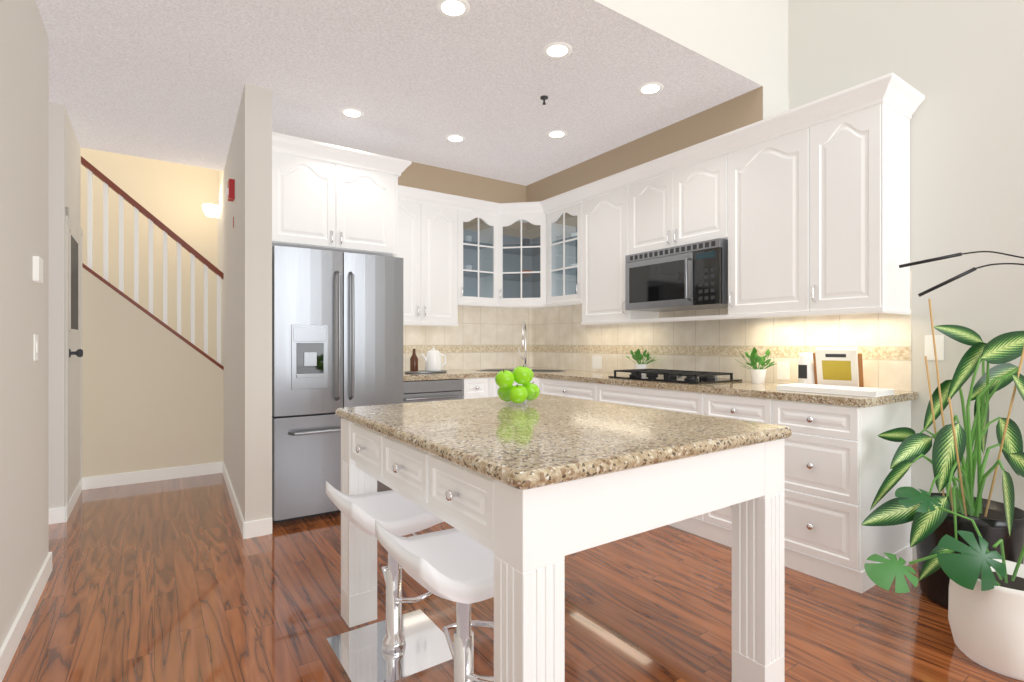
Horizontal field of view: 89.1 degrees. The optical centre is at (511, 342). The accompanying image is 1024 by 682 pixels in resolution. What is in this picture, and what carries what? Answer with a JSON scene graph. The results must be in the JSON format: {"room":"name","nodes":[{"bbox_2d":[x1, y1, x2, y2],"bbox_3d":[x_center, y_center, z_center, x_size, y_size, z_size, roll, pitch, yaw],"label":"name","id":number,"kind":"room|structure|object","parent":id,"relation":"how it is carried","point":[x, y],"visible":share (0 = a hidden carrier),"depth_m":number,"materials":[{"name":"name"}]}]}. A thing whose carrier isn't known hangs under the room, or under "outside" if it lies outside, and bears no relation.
{"room":"kitchen","nodes":[
{"label":"kitchen","id":0,"kind":"room"},
{"bbox_2d":[0,0,48,648],"bbox_3d":[-0.251,-1.420,-0.561,0.150,5.200,7.760,0,0,-35],"label":"wall","id":1,"kind":"structure","parent":0,"point":[24,296],"depth_m":2.15,"materials":[{"name":"grey paint"}]},
{"bbox_2d":[0,552,51,681],"bbox_3d":[-0.244,1.130,-0.426,0.013,0.100,7.573,0,0,-34],"label":"baseboard","id":2,"kind":"structure","parent":1,"relation":"attached to","point":[8,649],"depth_m":2.11,"materials":[{"name":"white wood"}]},
{"bbox_2d":[33,334,37,360],"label":"light switch","id":3,"kind":"object","parent":1,"relation":"attached to","point":[35,336],"depth_m":2.35,"materials":[{"name":"white plastic"}]},
{"bbox_2d":[33,256,42,282],"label":"thermostat","id":4,"kind":"object","parent":1,"relation":"attached to","point":[37,261],"depth_m":2.34,"materials":[{"name":"white plastic"}]},
{"bbox_2d":[49,102,80,508],"bbox_3d":[-4.324,-0.195,3.034,2.710,2.750,0.900,0,0,-35],"label":"wall","id":5,"kind":"structure","parent":0,"point":[64,168],"depth_m":3.41,"materials":[{"name":"grey paint"}]},
{"bbox_2d":[49,502,71,524],"bbox_3d":[-3.977,1.130,2.718,2.523,0.100,0.013,0,0,-34],"label":"baseboard","id":6,"kind":"structure","parent":5,"relation":"attached to","point":[56,515],"depth_m":3.41,"materials":[{"name":"white wood"}]},
{"bbox_2d":[65,206,82,504],"bbox_3d":[-3.186,0.135,3.841,0.081,2.090,0.860,0,0,-35],"label":"door","id":7,"kind":"structure","parent":5,"relation":"attached to","point":[73,352],"depth_m":3.72,"materials":[{"name":"grey paint"}]},
{"bbox_2d":[69,477,83,509],"bbox_3d":[-3.196,1.130,3.798,0.013,0.100,0.840,0,0,-34],"label":"baseboard","id":8,"kind":"structure","parent":5,"relation":"attached to","point":[80,486],"depth_m":3.90,"materials":[{"name":"white wood"}]},
{"bbox_2d":[81,148,217,360],"bbox_3d":[-4.755,-1.420,4.589,3.760,5.200,0.150,0,0,-35],"label":"wall","id":9,"kind":"structure","parent":0,"point":[174,197],"depth_m":5.30,"materials":[{"name":"beige paint"}]},
{"bbox_2d":[82,267,223,476],"bbox_3d":[-3.532,0.280,4.731,1.500,1.800,1.000,0,0,-35],"label":"wall","id":10,"kind":"structure","parent":0,"point":[152,393],"depth_m":4.39,"materials":[{"name":"beige paint"}]},
{"bbox_2d":[84,463,211,489],"bbox_3d":[-3.083,1.130,4.425,0.910,0.100,0.013,0,0,-34],"label":"baseboard","id":11,"kind":"structure","parent":10,"relation":"attached to","point":[93,482],"depth_m":4.41,"materials":[{"name":"white wood"}]},
{"bbox_2d":[81,156,223,369],"bbox_3d":[-3.075,-0.630,4.500,1.009,1.757,0.100,0,0,-35],"label":"stair railing","id":12,"kind":"object","parent":10,"relation":"on","point":[122,194],"visible":0.94,"depth_m":4.46,"materials":[{"name":"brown wood"}]},
{"bbox_2d":[218,170,223,192],"bbox_3d":[-2.864,-2.795,5.191,0.040,2.450,1.000,0,0,-35],"label":"wall","id":13,"kind":"structure","parent":0,"point":[220,173],"depth_m":5.45,"materials":[{"name":"beige paint"}]},
{"bbox_2d":[217,83,271,521],"bbox_3d":[-2.413,-0.195,4.439,0.150,2.750,3.050,0,0,-35],"label":"wall","id":14,"kind":"structure","parent":0,"point":[244,255],"depth_m":3.21,"materials":[{"name":"grey paint"}]},
{"bbox_2d":[202,204,220,219],"bbox_3d":[-2.934,-1.280,5.082,0.160,0.120,0.160,0,0,-35],"label":"sconce","id":15,"kind":"object","parent":14,"relation":"attached to","point":[211,210],"visible":1,"depth_m":5.04,"materials":[{"name":"white"}]},
{"bbox_2d":[226,179,234,201],"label":"fire alarm","id":16,"kind":"object","parent":14,"relation":"attached to","point":[230,194],"depth_m":3.74,"materials":[{"name":"red plastic"}]},
{"bbox_2d":[212,462,267,538],"bbox_3d":[-2.114,1.130,3.939,0.103,0.100,1.913,0,0,-34],"label":"baseboard","id":17,"kind":"structure","parent":14,"relation":"attached to","point":[248,529],"depth_m":3.24,"materials":[{"name":"white wood"}]},
{"bbox_2d":[272,132,411,256],"bbox_3d":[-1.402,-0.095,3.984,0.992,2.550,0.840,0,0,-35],"label":"upper cabinet","id":18,"kind":"object","parent":14,"relation":"attached to","point":[327,196],"visible":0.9,"depth_m":3.66,"materials":[{"name":"white wood"}]},
{"bbox_2d":[35,0,760,185],"bbox_3d":[-1.960,-1.595,2.992,6.560,0.050,3.648,0,0,-35],"label":"ceiling","id":19,"kind":"structure","parent":0,"point":[417,81],"depth_m":3.07,"materials":[{"name":"white paint"}]},
{"bbox_2d":[340,108,363,117],"bbox_3d":[-1.061,-1.548,3.449,0.149,0.045,0.161,0,0,-35],"label":"recessed light","id":20,"kind":"object","parent":19,"relation":"in","point":[347,112],"depth_m":3.54,"materials":[{"name":"white glass"}]},
{"bbox_2d":[436,0,469,18],"bbox_3d":[-0.269,-1.548,2.364,0.153,0.045,0.152,0,0,-35],"label":"recessed light","id":21,"kind":"object","parent":19,"relation":"in","point":[454,9],"depth_m":2.43,"materials":[{"name":"white glass"}]},
{"bbox_2d":[445,134,465,142],"bbox_3d":[-0.423,-1.548,3.875,0.153,0.045,0.156,0,0,-35],"label":"recessed light","id":22,"kind":"object","parent":19,"relation":"in","point":[455,138],"depth_m":3.98,"materials":[{"name":"white"}]},
{"bbox_2d":[540,95,547,104],"bbox_3d":[0.202,-1.548,3.265,0.087,0.045,0.106,0,0,-35],"label":"sprinkler","id":23,"kind":"object","parent":19,"relation":"in","point":[544,97],"depth_m":3.31,"materials":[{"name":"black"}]},
{"bbox_2d":[546,130,566,138],"bbox_3d":[0.325,-1.548,3.799,0.149,0.045,0.154,0,0,-35],"label":"recessed light","id":24,"kind":"object","parent":19,"relation":"in","point":[554,134],"depth_m":3.90,"materials":[{"name":"white"}]},
{"bbox_2d":[542,42,571,58],"bbox_3d":[0.236,-1.548,2.711,0.153,0.045,0.157,0,0,-35],"label":"recessed light","id":25,"kind":"object","parent":19,"relation":"in","point":[554,50],"depth_m":2.78,"materials":[{"name":"white glass"}]},
{"bbox_2d":[637,82,663,94],"bbox_3d":[0.829,-1.548,3.118,0.156,0.045,0.152,0,0,-35],"label":"recessed light","id":26,"kind":"object","parent":19,"relation":"in","point":[650,88],"depth_m":3.20,"materials":[{"name":"white"}]},
{"bbox_2d":[398,162,525,235],"bbox_3d":[-0.956,-1.345,4.622,2.460,0.450,0.300,0,0,-35],"label":"soffit","id":27,"kind":"structure","parent":0,"point":[430,178],"depth_m":4.83,"materials":[{"name":"beige paint"}]},
{"bbox_2d":[2,473,1023,681],"bbox_3d":[-0.603,1.240,1.284,6.860,0.120,11.200,0,0,-35],"label":"floor","id":28,"kind":"structure","parent":0,"point":[177,580],"depth_m":2.29,"materials":[{"name":"brown wood"}]},
{"bbox_2d":[272,245,402,522],"bbox_3d":[-1.373,0.280,3.869,0.870,1.800,0.949,0,0,-35],"label":"refrigerator","id":29,"kind":"object","parent":28,"relation":"on","point":[337,329],"visible":0.71,"depth_m":3.46,"materials":[{"name":"grey metal"}]},
{"bbox_2d":[326,481,453,681],"bbox_3d":[-0.460,0.858,2.002,0.410,0.645,0.400,0,0,-35],"label":"bar stool","id":30,"kind":"object","parent":28,"relation":"on","point":[396,645],"visible":0.81,"depth_m":1.97,"materials":[{"name":"silver metal"}]},
{"bbox_2d":[403,379,462,402],"bbox_3d":[-0.825,0.744,4.473,0.602,0.872,0.672,0,0,-35],"label":"dishwasher","id":31,"kind":"object","parent":28,"relation":"on","point":[430,390],"visible":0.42,"depth_m":4.24,"materials":[{"name":"grey metal"}]},
{"bbox_2d":[375,520,493,681],"bbox_3d":[-0.148,0.858,1.548,0.410,0.645,0.400,0,0,-35],"label":"bar stool","id":32,"kind":"object","parent":28,"relation":"on","point":[455,565],"visible":0.73,"depth_m":1.52,"materials":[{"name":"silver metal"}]},
{"bbox_2d":[403,368,534,398],"bbox_3d":[-0.536,0.718,4.516,1.170,0.924,0.941,0,0,-34],"label":"base cabinet","id":33,"kind":"object","parent":28,"relation":"on","point":[477,383],"depth_m":4.48,"materials":[{"name":"white"}]},
{"bbox_2d":[404,348,446,372],"bbox_3d":[-0.755,0.150,4.577,0.400,0.218,0.256,0,0,-35],"label":"tray","id":34,"kind":"object","parent":33,"relation":"on","point":[433,362],"visible":1,"depth_m":4.55,"materials":[{"name":"white ceramic"}]},
{"bbox_2d":[336,414,784,681],"bbox_3d":[0.076,0.750,1.994,1.118,0.859,1.352,0,0,-35],"label":"kitchen island","id":35,"kind":"object","parent":28,"relation":"on","point":[532,494],"depth_m":1.46,"materials":[{"name":"painted wood"},{"name":"chrome"}]},
{"bbox_2d":[335,394,791,493],"bbox_3d":[0.089,0.300,2.003,1.135,0.040,1.400,0,0,-35],"label":"island countertop","id":36,"kind":"structure","parent":35,"relation":"on","point":[549,442],"depth_m":1.61,"materials":[{"name":"beige stone"}]},
{"bbox_2d":[495,365,539,405],"bbox_3d":[0.024,0.188,2.356,0.228,0.182,0.185,0,0,-35],"label":"fruit bowl","id":37,"kind":"object","parent":36,"relation":"on","point":[527,390],"visible":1,"depth_m":2.30,"materials":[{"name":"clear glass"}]},
{"bbox_2d":[499,322,917,593],"bbox_3d":[0.922,0.487,4.005,0.655,1.386,3.435,0,0,-34],"label":"base cabinet","id":38,"kind":"object","parent":28,"relation":"on","point":[839,454],"depth_m":2.65,"materials":[{"name":"white wood"}]},
{"bbox_2d":[625,349,658,373],"bbox_3d":[1.058,0.151,4.188,0.262,0.216,0.265,0,0,-35],"label":"herb pot","id":39,"kind":"object","parent":38,"relation":"on","point":[638,356],"visible":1,"depth_m":4.16,"materials":[{"name":"white ceramic"}]},
{"bbox_2d":[608,369,741,383],"bbox_3d":[1.146,0.231,3.718,0.500,0.057,0.770,0,0,-35],"label":"cooktop","id":40,"kind":"object","parent":38,"relation":"in","point":[683,376],"visible":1,"depth_m":3.57,"materials":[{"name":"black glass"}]},
{"bbox_2d":[735,347,777,383],"bbox_3d":[1.585,0.141,3.341,0.220,0.236,0.278,0,0,-35],"label":"herb pot","id":41,"kind":"object","parent":38,"relation":"on","point":[758,375],"visible":1,"depth_m":3.32,"materials":[{"name":"white ceramic"}]},
{"bbox_2d":[798,353,813,383],"bbox_3d":[1.753,0.158,3.097,0.086,0.202,0.083,0,0,-35],"label":"canister","id":42,"kind":"object","parent":38,"relation":"on","point":[805,369],"visible":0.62,"depth_m":3.06,"materials":[{"name":"white ceramic"}]},
{"bbox_2d":[777,383,893,396],"bbox_3d":[1.687,0.245,2.737,0.220,0.028,0.480,0,0,-35],"label":"tray","id":43,"kind":"object","parent":38,"relation":"on","point":[846,390],"visible":1,"depth_m":2.69,"materials":[{"name":"white ceramic"}]},
{"bbox_2d":[813,348,863,386],"bbox_3d":[1.862,0.143,2.975,0.240,0.232,0.142,0,0,40],"label":"book","id":44,"kind":"object","parent":38,"relation":"on","point":[838,366],"visible":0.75,"depth_m":2.94,"materials":[{"name":"white paper"}]},
{"bbox_2d":[861,299,1023,608],"bbox_3d":[1.966,0.490,2.276,0.828,1.380,0.492,0,0,-35],"label":"plant","id":45,"kind":"object","parent":28,"relation":"on","point":[995,521],"visible":0.92,"depth_m":2.32,"materials":[{"name":"green plant"}]},
{"bbox_2d":[864,487,1023,680],"bbox_3d":[1.740,0.829,1.942,0.566,0.702,0.574,0,0,-35],"label":"monstera plant","id":46,"kind":"object","parent":28,"relation":"on","point":[986,606],"visible":1,"depth_m":1.89,"materials":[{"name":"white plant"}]},
{"bbox_2d":[899,251,1023,296],"bbox_3d":[2.319,0.379,2.251,0.288,1.603,1.002,0,0,-35],"label":"lamp","id":47,"kind":"object","parent":28,"relation":"on","point":[944,282],"visible":1,"depth_m":2.44,"materials":[{"name":"black"}]},
{"bbox_2d":[511,86,762,238],"bbox_3d":[0.875,-1.345,4.394,0.300,0.450,2.750,0,0,-35],"label":"wall","id":48,"kind":"structure","parent":0,"point":[741,111],"depth_m":3.88,"materials":[{"name":"beige paint"}]},
{"bbox_2d":[593,0,787,97],"bbox_3d":[-0.926,-1.595,1.488,6.560,0.051,0.002,0,0,-35],"label":"trim","id":49,"kind":"structure","parent":0,"point":[639,18],"depth_m":2.76,"materials":[{"name":"white paint"}]},
{"bbox_2d":[615,0,787,90],"bbox_3d":[-1.959,-2.820,2.992,6.560,2.400,3.650,0,0,-35],"label":"wall","id":50,"kind":"structure","parent":0,"point":[751,35],"depth_m":3.02,"materials":[{"name":"grey paint"}]},
{"bbox_2d":[763,86,788,119],"bbox_3d":[1.655,-1.345,3.259,0.300,0.450,0.004,0,0,-35],"label":"cap","id":51,"kind":"object","parent":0,"point":[775,103],"visible":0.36,"depth_m":3.23,"materials":[{"name":"grey paint"}]},
{"bbox_2d":[537,0,1023,563],"bbox_3d":[2.058,-1.420,3.114,0.200,5.200,11.200,0,0,-35],"label":"wall","id":52,"kind":"structure","parent":0,"point":[959,64],"depth_m":2.66,"materials":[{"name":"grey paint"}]},
{"bbox_2d":[395,196,462,323],"bbox_3d":[-0.879,-0.700,4.637,0.743,1.039,0.353,0,0,-35],"label":"upper cabinet","id":53,"kind":"object","parent":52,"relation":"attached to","point":[430,234],"depth_m":4.54,"materials":[{"name":"white wood"}]},
{"bbox_2d":[403,305,530,370],"bbox_3d":[-0.545,-0.065,5.083,1.800,0.650,0.004,0,0,-34],"label":"backsplash","id":54,"kind":"structure","parent":52,"relation":"attached to","point":[484,337],"depth_m":5.21,"materials":[{"name":"tile"}]},
{"bbox_2d":[495,200,550,307],"bbox_3d":[0.089,-0.840,4.906,0.344,0.935,0.344,0,0,-35],"label":"upper cabinet","id":55,"kind":"object","parent":52,"relation":"attached to","point":[522,265],"depth_m":4.92,"materials":[{"name":"white wood"}]},
{"bbox_2d":[579,172,662,323],"bbox_3d":[0.884,-0.744,4.326,0.353,1.127,0.548,0,0,-35],"label":"upper cabinet","id":56,"kind":"object","parent":52,"relation":"attached to","point":[603,204],"depth_m":4.20,"materials":[{"name":"white wood"}]},
{"bbox_2d":[627,136,722,254],"bbox_3d":[1.277,-0.989,3.754,0.353,0.637,0.840,0,0,-35],"label":"upper cabinet","id":57,"kind":"object","parent":52,"relation":"attached to","point":[676,199],"depth_m":3.62,"materials":[{"name":"white wood"}]},
{"bbox_2d":[625,238,727,311],"bbox_3d":[1.235,-0.458,3.725,0.452,0.415,0.800,0,0,-35],"label":"microwave","id":58,"kind":"object","parent":57,"relation":"attached to","point":[692,276],"visible":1,"depth_m":3.56,"materials":[{"name":"silver metal"}]},
{"bbox_2d":[531,271,910,390],"bbox_3d":[1.183,-0.065,4.204,0.008,0.650,3.410,0,0,-34],"label":"backsplash","id":59,"kind":"structure","parent":52,"relation":"attached to","point":[559,340],"depth_m":3.72,"materials":[{"name":"tile"}]},
{"bbox_2d":[723,108,814,317],"bbox_3d":[1.657,-0.744,3.202,0.353,1.127,0.500,0,0,-35],"label":"upper cabinet","id":60,"kind":"object","parent":52,"relation":"attached to","point":[763,162],"depth_m":3.10,"materials":[{"name":"white wood"}]},
{"bbox_2d":[803,76,914,314],"bbox_3d":[1.899,-0.744,2.849,0.353,1.127,0.356,0,0,-35],"label":"upper cabinet","id":61,"kind":"object","parent":52,"relation":"attached to","point":[804,210],"depth_m":2.73,"materials":[{"name":"white wood"}]},
{"bbox_2d":[925,335,943,359],"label":"outlet","id":62,"kind":"object","parent":52,"relation":"attached to","point":[939,339],"depth_m":2.71,"materials":[{"name":"white plastic"}]}
]}

